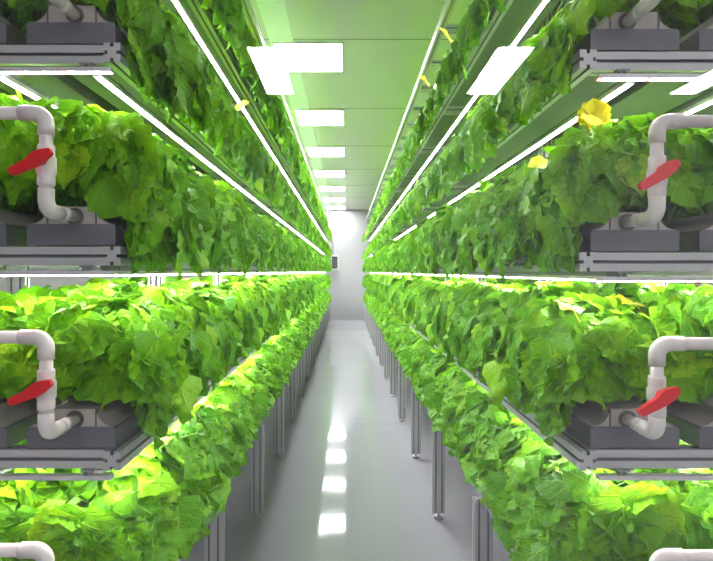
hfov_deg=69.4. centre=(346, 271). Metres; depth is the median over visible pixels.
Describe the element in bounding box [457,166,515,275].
leafy plant
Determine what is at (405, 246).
leafy plant
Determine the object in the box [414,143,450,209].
leafy plant
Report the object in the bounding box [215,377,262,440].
leafy plant
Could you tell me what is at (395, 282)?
leafy plant
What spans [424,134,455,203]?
leafy plant
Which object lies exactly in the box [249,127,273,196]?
leafy plant
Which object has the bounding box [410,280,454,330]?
leafy plant
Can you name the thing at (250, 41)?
leafy plant
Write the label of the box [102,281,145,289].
leafy plant
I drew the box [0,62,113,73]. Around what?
strip light
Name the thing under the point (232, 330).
leafy plant
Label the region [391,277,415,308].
leafy plant
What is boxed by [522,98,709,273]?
leafy plant
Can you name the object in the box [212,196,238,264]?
leafy plant
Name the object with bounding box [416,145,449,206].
leafy plant
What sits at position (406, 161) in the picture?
leafy plant
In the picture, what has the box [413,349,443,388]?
leafy plant
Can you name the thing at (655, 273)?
strip light
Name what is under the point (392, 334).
leafy plant
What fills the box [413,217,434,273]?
leafy plant
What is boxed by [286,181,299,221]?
leafy plant
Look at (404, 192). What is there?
strip light
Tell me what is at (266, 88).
leafy plant
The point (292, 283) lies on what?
leafy plant
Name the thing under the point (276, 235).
leafy plant
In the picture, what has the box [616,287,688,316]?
leafy plant
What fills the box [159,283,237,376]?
leafy plant
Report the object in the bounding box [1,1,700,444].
leafy plants
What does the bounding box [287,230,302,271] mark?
leafy plant
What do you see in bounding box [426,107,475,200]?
leafy plant
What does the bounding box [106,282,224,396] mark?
leafy plant
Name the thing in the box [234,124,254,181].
leafy plant
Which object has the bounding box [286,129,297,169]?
leafy plant
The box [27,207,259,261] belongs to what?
gutter
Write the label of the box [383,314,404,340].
leafy plant
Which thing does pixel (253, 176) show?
leafy plant
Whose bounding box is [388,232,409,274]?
leafy plant
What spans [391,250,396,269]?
leafy plant
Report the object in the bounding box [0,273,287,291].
wall
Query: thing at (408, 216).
leafy plant
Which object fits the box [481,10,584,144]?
leafy plant
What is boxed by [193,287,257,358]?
leafy plant
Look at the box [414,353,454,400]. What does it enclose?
leafy plant
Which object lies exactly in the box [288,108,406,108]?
trim
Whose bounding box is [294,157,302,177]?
leafy plant
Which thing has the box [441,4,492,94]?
leafy plant
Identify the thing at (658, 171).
pipe
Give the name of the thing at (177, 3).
strip light
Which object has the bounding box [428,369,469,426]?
leafy plant
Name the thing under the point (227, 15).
leafy plant
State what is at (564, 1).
gutter
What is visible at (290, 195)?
leafy plant
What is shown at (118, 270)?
strip light
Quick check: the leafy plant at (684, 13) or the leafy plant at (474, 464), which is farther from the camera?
the leafy plant at (474, 464)
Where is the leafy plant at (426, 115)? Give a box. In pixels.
[422,106,433,130]
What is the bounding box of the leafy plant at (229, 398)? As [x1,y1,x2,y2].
[208,387,257,447]
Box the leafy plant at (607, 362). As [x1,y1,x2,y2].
[517,299,712,446]
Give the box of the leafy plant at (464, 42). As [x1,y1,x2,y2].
[450,1,494,69]
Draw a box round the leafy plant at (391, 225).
[389,194,408,232]
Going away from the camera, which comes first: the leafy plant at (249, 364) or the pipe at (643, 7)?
the pipe at (643, 7)
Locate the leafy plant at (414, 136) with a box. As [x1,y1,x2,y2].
[410,75,430,151]
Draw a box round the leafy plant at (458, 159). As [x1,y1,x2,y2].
[451,59,514,180]
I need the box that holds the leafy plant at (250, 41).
[211,7,255,78]
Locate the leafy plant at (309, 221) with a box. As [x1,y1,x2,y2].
[305,218,310,234]
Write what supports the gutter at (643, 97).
on the rack at (592, 62)
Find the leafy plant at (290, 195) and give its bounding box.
[281,179,293,219]
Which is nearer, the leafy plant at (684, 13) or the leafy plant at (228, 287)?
the leafy plant at (684, 13)
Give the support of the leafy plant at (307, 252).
in the gutter at (89, 230)
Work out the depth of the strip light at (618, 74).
1.22 m
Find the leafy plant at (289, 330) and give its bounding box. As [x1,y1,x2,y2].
[285,327,303,355]
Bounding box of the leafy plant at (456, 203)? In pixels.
[437,193,473,268]
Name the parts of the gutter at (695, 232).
lid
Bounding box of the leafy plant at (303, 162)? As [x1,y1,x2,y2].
[299,162,305,184]
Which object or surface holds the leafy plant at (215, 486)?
on the gutter
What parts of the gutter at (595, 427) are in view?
lid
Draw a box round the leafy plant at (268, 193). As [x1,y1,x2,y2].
[253,132,273,200]
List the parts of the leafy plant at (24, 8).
stem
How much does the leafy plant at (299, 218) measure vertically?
0.479 m
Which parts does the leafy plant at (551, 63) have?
stem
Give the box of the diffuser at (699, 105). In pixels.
[685,101,712,114]
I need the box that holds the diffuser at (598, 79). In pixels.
[597,78,712,80]
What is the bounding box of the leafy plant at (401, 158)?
[397,151,408,172]
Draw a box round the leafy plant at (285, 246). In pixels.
[280,237,288,269]
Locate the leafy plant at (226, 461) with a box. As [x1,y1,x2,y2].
[177,396,241,479]
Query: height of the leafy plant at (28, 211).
0.313 m
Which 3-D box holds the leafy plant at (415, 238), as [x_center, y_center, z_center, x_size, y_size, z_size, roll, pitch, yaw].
[0.638,-0.196,3.685,0.406,0.423,0.430,0,0,0]
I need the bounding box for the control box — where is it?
[331,210,338,269]
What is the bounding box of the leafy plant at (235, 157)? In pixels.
[217,79,245,169]
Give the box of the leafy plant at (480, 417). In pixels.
[448,385,517,464]
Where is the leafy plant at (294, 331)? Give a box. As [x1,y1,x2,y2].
[285,325,305,354]
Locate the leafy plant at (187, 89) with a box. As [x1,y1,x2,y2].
[106,0,219,133]
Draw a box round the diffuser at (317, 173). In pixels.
[315,171,343,175]
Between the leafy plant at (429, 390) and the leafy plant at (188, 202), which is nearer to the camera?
the leafy plant at (188, 202)
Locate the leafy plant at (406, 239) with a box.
[399,229,412,272]
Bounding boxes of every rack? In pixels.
[0,0,329,560]
[364,0,712,560]
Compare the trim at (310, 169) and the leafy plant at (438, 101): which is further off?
the trim at (310, 169)
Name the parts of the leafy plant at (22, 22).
stem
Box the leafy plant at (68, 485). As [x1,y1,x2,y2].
[0,439,76,496]
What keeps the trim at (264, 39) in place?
attached to the ceiling
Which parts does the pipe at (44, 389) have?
lever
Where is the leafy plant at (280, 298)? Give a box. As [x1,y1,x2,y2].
[276,292,286,317]
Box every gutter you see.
[0,15,278,223]
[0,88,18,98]
[0,209,43,246]
[0,395,73,447]
[27,5,314,244]
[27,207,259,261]
[27,397,140,447]
[161,0,325,237]
[369,0,559,235]
[381,12,678,245]
[407,16,712,233]
[432,0,571,164]
[524,212,678,256]
[564,397,678,447]
[632,395,712,447]
[646,89,712,122]
[662,213,712,252]
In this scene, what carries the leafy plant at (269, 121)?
in the gutter at (169, 4)
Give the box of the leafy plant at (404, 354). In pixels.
[400,338,425,366]
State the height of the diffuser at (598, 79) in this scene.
0.002 m
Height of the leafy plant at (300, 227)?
0.441 m
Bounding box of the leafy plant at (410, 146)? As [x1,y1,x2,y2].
[404,119,416,158]
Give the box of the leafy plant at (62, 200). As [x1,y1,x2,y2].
[2,194,86,215]
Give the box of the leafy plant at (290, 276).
[280,274,311,308]
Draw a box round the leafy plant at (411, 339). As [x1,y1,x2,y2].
[398,334,423,363]
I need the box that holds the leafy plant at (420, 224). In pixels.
[406,218,429,275]
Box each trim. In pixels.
[264,39,454,39]
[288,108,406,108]
[310,169,393,169]
[316,185,377,185]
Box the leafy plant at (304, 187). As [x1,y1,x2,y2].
[300,165,307,191]
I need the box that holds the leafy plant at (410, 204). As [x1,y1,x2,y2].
[408,155,439,217]
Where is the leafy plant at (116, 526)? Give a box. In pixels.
[2,482,178,560]
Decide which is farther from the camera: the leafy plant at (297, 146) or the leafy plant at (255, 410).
the leafy plant at (297, 146)
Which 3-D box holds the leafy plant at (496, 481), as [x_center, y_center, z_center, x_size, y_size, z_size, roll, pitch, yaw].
[0.648,0.682,1.749,0.385,0.263,0.389,0,0,6]
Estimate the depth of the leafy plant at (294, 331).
5.24 m
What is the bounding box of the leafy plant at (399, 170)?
[396,153,405,175]
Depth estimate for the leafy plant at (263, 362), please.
3.48 m
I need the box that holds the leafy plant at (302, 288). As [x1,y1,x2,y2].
[301,286,308,307]
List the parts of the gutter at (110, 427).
lid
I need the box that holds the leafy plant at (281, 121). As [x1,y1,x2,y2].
[258,88,287,138]
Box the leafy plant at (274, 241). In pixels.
[270,229,279,267]
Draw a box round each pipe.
[0,105,79,221]
[0,329,79,438]
[0,542,54,560]
[49,0,79,19]
[622,0,659,26]
[622,113,712,227]
[622,336,712,438]
[649,548,712,560]
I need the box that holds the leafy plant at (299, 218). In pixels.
[287,182,301,227]
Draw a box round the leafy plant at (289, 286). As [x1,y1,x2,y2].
[267,276,302,317]
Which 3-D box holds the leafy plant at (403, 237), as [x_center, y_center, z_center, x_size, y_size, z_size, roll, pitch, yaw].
[0.647,-0.194,5.181,0.347,0.415,0.360,0,0,5]
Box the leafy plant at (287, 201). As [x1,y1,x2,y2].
[279,171,291,215]
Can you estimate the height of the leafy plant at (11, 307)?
0.270 m
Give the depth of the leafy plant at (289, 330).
5.08 m
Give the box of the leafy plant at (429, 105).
[425,27,452,120]
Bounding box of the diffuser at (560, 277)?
[449,275,594,280]
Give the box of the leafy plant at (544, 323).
[498,291,626,409]
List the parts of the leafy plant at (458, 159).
stem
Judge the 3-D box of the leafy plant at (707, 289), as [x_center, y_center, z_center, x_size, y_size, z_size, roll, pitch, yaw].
[1.214,0.185,1.756,0.372,0.294,0.368,0,0,25]
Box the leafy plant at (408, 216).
[404,166,431,219]
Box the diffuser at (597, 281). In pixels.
[597,281,712,281]
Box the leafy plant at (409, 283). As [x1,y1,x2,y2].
[397,275,441,319]
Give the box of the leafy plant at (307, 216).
[302,207,309,233]
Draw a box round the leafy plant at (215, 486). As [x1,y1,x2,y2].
[140,419,230,527]
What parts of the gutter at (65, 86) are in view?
lid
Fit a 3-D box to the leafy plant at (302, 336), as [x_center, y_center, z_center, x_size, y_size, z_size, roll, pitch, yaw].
[-0.614,0.661,5.429,0.416,0.316,0.421,0,0,-6]
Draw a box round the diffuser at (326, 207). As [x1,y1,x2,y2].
[326,207,344,208]
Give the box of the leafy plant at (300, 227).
[298,206,304,228]
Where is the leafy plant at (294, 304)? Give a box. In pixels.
[263,276,297,318]
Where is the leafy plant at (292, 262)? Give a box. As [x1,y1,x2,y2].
[281,229,294,269]
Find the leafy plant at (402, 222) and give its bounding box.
[398,206,403,226]
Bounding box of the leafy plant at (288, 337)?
[279,329,301,358]
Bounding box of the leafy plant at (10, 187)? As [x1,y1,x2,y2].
[0,88,56,209]
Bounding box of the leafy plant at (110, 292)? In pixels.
[80,287,121,296]
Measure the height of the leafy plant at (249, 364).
0.296 m
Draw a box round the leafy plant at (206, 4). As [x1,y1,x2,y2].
[199,0,223,13]
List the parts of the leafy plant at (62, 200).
stem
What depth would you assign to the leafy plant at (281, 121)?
3.40 m
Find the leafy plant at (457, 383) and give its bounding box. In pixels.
[428,375,475,431]
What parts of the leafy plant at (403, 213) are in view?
stem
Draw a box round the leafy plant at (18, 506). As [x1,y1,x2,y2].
[0,468,71,560]
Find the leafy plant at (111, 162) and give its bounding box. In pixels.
[7,96,177,273]
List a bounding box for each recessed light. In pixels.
[273,41,342,71]
[294,109,343,125]
[306,146,344,156]
[314,170,344,176]
[319,186,344,190]
[323,197,344,200]
[326,206,345,208]
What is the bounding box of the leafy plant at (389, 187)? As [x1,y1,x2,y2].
[387,178,393,193]
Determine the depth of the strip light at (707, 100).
1.44 m
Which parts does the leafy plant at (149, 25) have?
stem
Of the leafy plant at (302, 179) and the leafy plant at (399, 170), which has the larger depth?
the leafy plant at (302, 179)
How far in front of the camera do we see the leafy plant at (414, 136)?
3.67 m
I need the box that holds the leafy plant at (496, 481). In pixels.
[480,433,565,509]
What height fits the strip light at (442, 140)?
0.026 m
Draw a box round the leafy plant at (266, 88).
[230,46,272,115]
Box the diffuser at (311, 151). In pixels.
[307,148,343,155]
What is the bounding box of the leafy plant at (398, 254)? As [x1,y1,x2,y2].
[395,234,410,271]
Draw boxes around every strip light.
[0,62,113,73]
[0,74,58,108]
[0,265,113,275]
[0,468,13,472]
[0,468,113,479]
[3,266,99,270]
[93,74,260,203]
[94,468,106,472]
[100,266,260,275]
[171,0,260,135]
[259,134,294,189]
[259,201,294,230]
[261,270,294,272]
[293,189,309,212]
[294,230,309,242]
[389,190,406,213]
[405,136,445,190]
[405,204,443,231]
[405,272,444,274]
[444,0,548,137]
[444,81,634,204]
[444,271,634,280]
[595,69,712,80]
[595,271,712,281]
[595,468,712,479]
[628,271,712,276]
[672,92,712,114]
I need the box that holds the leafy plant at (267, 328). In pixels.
[217,280,271,342]
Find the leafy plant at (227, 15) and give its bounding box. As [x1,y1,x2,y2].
[212,0,241,49]
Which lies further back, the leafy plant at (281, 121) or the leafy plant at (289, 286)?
the leafy plant at (289, 286)
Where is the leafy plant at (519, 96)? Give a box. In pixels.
[492,0,604,135]
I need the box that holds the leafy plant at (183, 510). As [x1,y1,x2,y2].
[44,454,210,559]
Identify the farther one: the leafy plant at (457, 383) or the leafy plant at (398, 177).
the leafy plant at (398, 177)
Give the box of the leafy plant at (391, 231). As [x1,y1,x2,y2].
[388,189,410,235]
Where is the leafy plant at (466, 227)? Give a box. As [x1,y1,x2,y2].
[456,209,472,268]
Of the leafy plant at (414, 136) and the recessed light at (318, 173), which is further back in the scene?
the recessed light at (318, 173)
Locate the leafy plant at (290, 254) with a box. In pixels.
[275,224,292,273]
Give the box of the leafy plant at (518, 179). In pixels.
[475,146,554,278]
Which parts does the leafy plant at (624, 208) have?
stem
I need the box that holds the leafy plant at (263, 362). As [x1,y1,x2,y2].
[253,351,283,391]
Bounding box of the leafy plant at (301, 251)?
[293,237,303,271]
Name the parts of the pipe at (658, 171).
lever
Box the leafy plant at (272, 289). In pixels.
[263,283,287,327]
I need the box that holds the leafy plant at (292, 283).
[274,276,304,314]
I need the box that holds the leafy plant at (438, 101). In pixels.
[433,78,445,112]
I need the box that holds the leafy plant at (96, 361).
[0,301,189,449]
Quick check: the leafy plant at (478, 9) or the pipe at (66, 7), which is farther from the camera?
the leafy plant at (478, 9)
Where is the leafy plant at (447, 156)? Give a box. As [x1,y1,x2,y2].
[442,78,501,182]
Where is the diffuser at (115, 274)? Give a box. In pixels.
[112,273,258,275]
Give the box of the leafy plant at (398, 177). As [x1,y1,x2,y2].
[396,163,402,182]
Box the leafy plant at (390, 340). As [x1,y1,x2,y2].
[387,324,406,351]
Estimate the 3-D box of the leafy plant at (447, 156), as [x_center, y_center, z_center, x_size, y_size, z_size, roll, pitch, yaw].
[0.664,-0.649,2.381,0.458,0.467,0.388,0,0,0]
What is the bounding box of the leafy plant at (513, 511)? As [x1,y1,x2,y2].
[491,453,622,560]
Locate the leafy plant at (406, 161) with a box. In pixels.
[403,150,413,166]
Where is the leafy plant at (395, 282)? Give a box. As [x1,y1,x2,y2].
[386,275,417,308]
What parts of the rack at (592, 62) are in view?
post, post, post, post, post, post, post, post, post, rail, post, post, rail, rail, post, post, rail, rail, rail, post, post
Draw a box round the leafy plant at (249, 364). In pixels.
[237,354,281,399]
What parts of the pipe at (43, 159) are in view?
lever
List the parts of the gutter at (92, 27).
lid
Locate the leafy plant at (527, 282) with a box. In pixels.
[510,278,591,286]
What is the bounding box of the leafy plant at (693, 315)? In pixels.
[614,289,712,403]
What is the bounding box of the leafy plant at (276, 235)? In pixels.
[274,232,282,270]
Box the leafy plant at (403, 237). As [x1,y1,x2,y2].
[394,233,408,270]
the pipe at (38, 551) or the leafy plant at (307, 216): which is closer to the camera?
the pipe at (38, 551)
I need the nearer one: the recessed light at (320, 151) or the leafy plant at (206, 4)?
the leafy plant at (206, 4)
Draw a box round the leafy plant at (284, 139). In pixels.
[278,105,289,151]
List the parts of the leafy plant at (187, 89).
stem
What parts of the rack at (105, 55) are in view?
post, rail, post, post, rail, rail, post, rail, post, post, rail, post, post, rail, post, post, post, post, post, post, post, post, post, post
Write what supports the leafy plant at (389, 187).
in the gutter at (519, 11)
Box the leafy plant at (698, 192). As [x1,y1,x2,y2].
[633,114,712,214]
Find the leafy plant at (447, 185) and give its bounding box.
[437,91,490,199]
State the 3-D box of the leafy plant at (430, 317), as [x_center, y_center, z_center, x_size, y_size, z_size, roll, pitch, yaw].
[0.659,0.239,3.029,0.415,0.387,0.413,0,0,0]
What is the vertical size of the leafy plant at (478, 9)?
0.398 m
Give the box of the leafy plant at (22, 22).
[0,0,45,31]
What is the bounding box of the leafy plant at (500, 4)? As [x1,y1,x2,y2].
[483,0,506,28]
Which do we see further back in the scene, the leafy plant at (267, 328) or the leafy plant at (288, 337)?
the leafy plant at (288, 337)
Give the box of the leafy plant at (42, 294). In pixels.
[11,287,107,307]
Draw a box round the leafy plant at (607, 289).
[588,282,664,303]
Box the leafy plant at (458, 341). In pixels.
[448,284,529,367]
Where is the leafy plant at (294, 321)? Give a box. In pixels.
[290,318,311,343]
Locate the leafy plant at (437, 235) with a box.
[428,190,483,274]
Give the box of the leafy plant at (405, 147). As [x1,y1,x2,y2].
[403,145,412,159]
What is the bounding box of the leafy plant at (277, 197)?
[265,147,284,207]
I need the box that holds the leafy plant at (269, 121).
[262,54,278,128]
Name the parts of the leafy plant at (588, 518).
stem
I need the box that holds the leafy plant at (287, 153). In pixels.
[283,131,290,155]
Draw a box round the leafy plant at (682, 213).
[670,204,699,218]
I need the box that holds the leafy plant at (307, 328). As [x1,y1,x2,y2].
[296,318,309,341]
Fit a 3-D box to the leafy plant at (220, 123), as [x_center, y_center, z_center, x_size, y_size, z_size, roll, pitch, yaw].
[-0.624,-0.650,1.767,0.437,0.465,0.442,0,0,0]
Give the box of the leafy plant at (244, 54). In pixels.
[211,1,251,64]
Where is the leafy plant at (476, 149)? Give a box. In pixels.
[462,27,544,171]
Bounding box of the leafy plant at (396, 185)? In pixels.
[391,168,397,188]
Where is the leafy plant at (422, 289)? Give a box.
[407,281,442,324]
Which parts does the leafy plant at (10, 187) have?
stem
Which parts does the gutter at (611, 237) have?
lid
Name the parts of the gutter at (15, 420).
lid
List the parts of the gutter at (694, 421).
lid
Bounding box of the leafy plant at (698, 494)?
[635,468,712,548]
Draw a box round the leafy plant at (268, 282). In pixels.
[254,277,290,326]
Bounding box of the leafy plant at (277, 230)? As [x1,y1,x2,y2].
[259,215,285,271]
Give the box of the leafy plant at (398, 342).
[394,330,413,354]
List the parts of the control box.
panel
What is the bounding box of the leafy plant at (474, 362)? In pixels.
[464,290,528,382]
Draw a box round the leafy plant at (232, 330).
[204,300,248,366]
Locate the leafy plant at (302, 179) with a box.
[298,159,305,182]
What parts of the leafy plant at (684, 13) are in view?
stem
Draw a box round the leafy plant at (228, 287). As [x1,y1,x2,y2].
[208,283,263,350]
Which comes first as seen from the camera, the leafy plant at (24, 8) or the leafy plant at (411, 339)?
the leafy plant at (24, 8)
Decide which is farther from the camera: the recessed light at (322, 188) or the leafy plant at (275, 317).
the recessed light at (322, 188)
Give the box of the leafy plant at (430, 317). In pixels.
[425,280,470,346]
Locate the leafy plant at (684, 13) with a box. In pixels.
[652,0,712,25]
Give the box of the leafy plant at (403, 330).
[390,324,413,352]
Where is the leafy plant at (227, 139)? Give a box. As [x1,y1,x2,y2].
[214,96,236,157]
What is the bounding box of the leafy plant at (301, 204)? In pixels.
[296,200,303,225]
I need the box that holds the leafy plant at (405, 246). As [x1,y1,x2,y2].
[401,242,409,272]
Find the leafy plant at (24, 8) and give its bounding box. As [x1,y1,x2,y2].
[0,0,45,20]
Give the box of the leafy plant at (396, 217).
[394,180,419,230]
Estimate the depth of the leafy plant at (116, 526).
1.25 m
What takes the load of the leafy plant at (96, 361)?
in the gutter at (110, 427)
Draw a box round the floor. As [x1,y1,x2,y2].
[181,320,511,560]
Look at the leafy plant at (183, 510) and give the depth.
1.46 m
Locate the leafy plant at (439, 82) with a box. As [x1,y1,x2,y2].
[435,39,455,97]
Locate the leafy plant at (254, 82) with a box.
[244,39,264,97]
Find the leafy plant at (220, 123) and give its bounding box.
[179,16,233,152]
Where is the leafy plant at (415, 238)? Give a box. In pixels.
[407,227,422,273]
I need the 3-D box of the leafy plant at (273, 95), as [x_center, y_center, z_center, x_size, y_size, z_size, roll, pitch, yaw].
[-0.626,-1.122,3.055,0.405,0.417,0.376,0,0,0]
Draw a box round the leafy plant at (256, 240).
[247,225,259,263]
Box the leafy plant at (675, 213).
[637,205,680,217]
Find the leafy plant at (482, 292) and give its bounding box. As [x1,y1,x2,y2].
[436,282,519,362]
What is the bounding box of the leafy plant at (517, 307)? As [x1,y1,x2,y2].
[482,279,585,408]
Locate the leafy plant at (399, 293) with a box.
[391,279,414,315]
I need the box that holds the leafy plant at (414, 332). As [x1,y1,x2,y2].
[394,329,419,360]
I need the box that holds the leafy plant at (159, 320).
[82,291,203,424]
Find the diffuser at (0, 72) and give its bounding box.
[0,72,111,73]
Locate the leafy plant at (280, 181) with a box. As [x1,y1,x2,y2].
[271,177,282,207]
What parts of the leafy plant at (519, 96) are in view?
stem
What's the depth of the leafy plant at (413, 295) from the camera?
4.11 m
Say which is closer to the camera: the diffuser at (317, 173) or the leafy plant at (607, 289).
the leafy plant at (607, 289)
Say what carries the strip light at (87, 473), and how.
attached to the rack at (105, 55)
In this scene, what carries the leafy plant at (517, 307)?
in the gutter at (595, 427)
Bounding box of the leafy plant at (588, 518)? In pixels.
[519,461,711,560]
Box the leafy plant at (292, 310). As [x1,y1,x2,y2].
[272,281,294,319]
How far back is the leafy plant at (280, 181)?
3.48 m
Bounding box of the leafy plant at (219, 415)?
[195,395,249,468]
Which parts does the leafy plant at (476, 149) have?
stem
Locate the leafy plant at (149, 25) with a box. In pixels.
[30,0,179,122]
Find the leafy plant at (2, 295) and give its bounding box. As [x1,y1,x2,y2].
[0,291,7,298]
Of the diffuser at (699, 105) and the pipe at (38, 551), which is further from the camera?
the diffuser at (699, 105)
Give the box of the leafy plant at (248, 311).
[197,286,259,352]
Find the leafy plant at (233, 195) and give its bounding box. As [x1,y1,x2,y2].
[214,180,257,274]
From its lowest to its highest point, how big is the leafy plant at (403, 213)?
0.498 m
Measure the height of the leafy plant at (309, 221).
0.422 m
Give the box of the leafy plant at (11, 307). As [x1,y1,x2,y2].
[0,295,70,403]
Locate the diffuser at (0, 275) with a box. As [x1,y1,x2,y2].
[0,275,111,275]
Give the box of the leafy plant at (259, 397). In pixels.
[219,369,269,418]
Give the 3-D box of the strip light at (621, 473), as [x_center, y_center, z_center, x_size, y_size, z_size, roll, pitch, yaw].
[0.969,0.482,1.227,0.743,0.024,0.022,0,0,0]
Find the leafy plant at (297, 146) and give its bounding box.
[293,134,300,173]
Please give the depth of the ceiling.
5.11 m
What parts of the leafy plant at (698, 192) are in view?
stem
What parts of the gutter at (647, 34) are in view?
lid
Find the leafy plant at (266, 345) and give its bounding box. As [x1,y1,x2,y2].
[261,340,291,384]
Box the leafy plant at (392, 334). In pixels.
[390,323,406,337]
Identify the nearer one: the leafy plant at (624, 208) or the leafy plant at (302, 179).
the leafy plant at (624, 208)
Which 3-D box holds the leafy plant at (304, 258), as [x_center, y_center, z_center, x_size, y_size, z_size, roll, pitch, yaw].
[-0.612,-0.214,5.429,0.372,0.459,0.394,0,0,0]
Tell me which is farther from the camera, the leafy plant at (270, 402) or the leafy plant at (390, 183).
the leafy plant at (390, 183)
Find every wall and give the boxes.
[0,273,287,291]
[256,0,331,209]
[292,210,373,317]
[523,213,712,287]
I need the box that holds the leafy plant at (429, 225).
[417,204,450,276]
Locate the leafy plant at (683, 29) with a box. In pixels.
[665,3,712,38]
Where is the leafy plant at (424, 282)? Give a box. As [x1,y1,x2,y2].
[402,279,439,322]
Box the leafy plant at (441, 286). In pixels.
[416,280,458,321]
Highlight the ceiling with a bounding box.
[242,0,472,209]
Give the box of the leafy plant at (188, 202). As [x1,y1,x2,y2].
[113,111,214,279]
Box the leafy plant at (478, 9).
[468,0,495,38]
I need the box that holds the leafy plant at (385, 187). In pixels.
[384,176,390,196]
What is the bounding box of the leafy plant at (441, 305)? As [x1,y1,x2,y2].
[429,281,470,346]
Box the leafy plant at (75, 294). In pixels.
[61,287,105,301]
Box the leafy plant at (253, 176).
[233,100,262,191]
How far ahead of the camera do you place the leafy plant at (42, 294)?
1.56 m
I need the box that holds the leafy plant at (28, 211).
[25,195,87,216]
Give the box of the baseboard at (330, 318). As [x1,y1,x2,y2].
[330,318,363,319]
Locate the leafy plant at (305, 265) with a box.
[294,236,307,271]
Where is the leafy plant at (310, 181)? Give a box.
[306,171,312,195]
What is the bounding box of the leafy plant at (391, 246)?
[386,238,399,272]
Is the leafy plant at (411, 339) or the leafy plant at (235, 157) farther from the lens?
the leafy plant at (411, 339)
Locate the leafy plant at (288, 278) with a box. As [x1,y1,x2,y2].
[277,276,305,312]
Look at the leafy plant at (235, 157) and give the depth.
2.15 m
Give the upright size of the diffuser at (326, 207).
0.014 m
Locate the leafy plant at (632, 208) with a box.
[628,204,637,211]
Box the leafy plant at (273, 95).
[236,56,275,116]
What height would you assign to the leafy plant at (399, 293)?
0.379 m
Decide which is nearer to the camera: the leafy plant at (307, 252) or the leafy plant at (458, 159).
the leafy plant at (458, 159)
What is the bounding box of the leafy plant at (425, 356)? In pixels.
[410,345,438,385]
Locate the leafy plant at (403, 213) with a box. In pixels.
[400,165,431,224]
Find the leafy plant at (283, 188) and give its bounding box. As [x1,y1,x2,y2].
[280,177,285,208]
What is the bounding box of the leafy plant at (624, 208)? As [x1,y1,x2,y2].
[619,202,707,221]
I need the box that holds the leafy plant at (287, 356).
[268,338,292,371]
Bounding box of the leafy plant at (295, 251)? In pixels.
[275,222,299,271]
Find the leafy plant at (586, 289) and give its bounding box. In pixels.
[584,284,599,291]
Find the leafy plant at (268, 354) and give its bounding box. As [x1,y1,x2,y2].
[257,346,291,385]
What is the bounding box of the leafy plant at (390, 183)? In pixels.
[387,173,394,190]
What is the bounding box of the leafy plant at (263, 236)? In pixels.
[248,207,270,272]
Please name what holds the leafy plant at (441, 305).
in the gutter at (595, 427)
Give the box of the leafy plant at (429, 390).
[421,365,460,408]
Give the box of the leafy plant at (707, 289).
[663,283,712,293]
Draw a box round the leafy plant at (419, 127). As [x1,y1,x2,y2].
[412,105,426,140]
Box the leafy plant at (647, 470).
[611,468,712,481]
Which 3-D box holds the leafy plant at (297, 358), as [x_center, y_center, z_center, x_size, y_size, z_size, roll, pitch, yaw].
[-0.619,0.685,4.545,0.420,0.280,0.428,0,0,18]
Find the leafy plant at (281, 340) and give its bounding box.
[272,335,296,367]
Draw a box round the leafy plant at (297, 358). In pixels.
[273,333,299,362]
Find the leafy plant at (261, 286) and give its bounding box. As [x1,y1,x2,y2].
[229,277,284,335]
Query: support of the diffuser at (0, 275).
attached to the strip light at (87, 270)
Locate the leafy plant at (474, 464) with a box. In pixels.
[460,415,534,494]
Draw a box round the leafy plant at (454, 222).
[440,178,491,278]
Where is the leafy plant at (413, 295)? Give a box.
[405,282,430,321]
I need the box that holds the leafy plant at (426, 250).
[424,214,445,274]
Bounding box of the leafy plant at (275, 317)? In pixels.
[229,281,281,335]
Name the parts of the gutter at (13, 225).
lid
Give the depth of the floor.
3.63 m
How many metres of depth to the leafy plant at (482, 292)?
2.39 m
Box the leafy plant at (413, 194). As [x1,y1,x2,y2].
[409,159,438,212]
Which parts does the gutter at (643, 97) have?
lid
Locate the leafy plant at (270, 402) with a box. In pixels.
[238,368,274,410]
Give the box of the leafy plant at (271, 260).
[245,202,277,271]
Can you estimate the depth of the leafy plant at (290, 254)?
4.12 m
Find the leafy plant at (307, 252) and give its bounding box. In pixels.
[294,234,310,273]
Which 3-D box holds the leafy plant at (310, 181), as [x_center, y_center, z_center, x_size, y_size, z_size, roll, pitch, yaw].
[-0.623,-1.123,6.074,0.453,0.471,0.421,0,0,0]
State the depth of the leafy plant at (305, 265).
5.62 m
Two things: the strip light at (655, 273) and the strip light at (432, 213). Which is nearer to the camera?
the strip light at (655, 273)
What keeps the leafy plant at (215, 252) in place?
in the gutter at (89, 230)
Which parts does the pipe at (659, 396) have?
lever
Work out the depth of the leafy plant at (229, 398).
2.45 m
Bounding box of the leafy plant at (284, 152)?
[280,121,290,153]
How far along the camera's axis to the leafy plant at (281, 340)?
4.36 m
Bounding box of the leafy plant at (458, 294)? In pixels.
[434,280,495,353]
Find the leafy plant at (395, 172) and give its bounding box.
[394,166,400,183]
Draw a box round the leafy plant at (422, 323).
[418,285,452,336]
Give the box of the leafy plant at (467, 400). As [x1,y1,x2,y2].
[440,380,489,447]
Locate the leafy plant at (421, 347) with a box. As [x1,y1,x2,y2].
[402,340,431,379]
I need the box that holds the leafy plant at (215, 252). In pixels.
[166,144,229,274]
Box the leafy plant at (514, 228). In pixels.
[495,155,549,267]
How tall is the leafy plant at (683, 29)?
0.277 m
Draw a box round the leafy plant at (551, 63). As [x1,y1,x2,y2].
[527,0,680,120]
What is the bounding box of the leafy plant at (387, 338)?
[384,322,404,342]
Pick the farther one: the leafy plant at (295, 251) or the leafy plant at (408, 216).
the leafy plant at (295, 251)
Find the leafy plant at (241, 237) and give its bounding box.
[195,171,247,272]
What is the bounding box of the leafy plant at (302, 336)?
[289,323,307,347]
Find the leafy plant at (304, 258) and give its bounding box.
[299,245,305,272]
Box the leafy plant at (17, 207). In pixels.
[6,202,26,211]
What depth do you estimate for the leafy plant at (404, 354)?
4.31 m

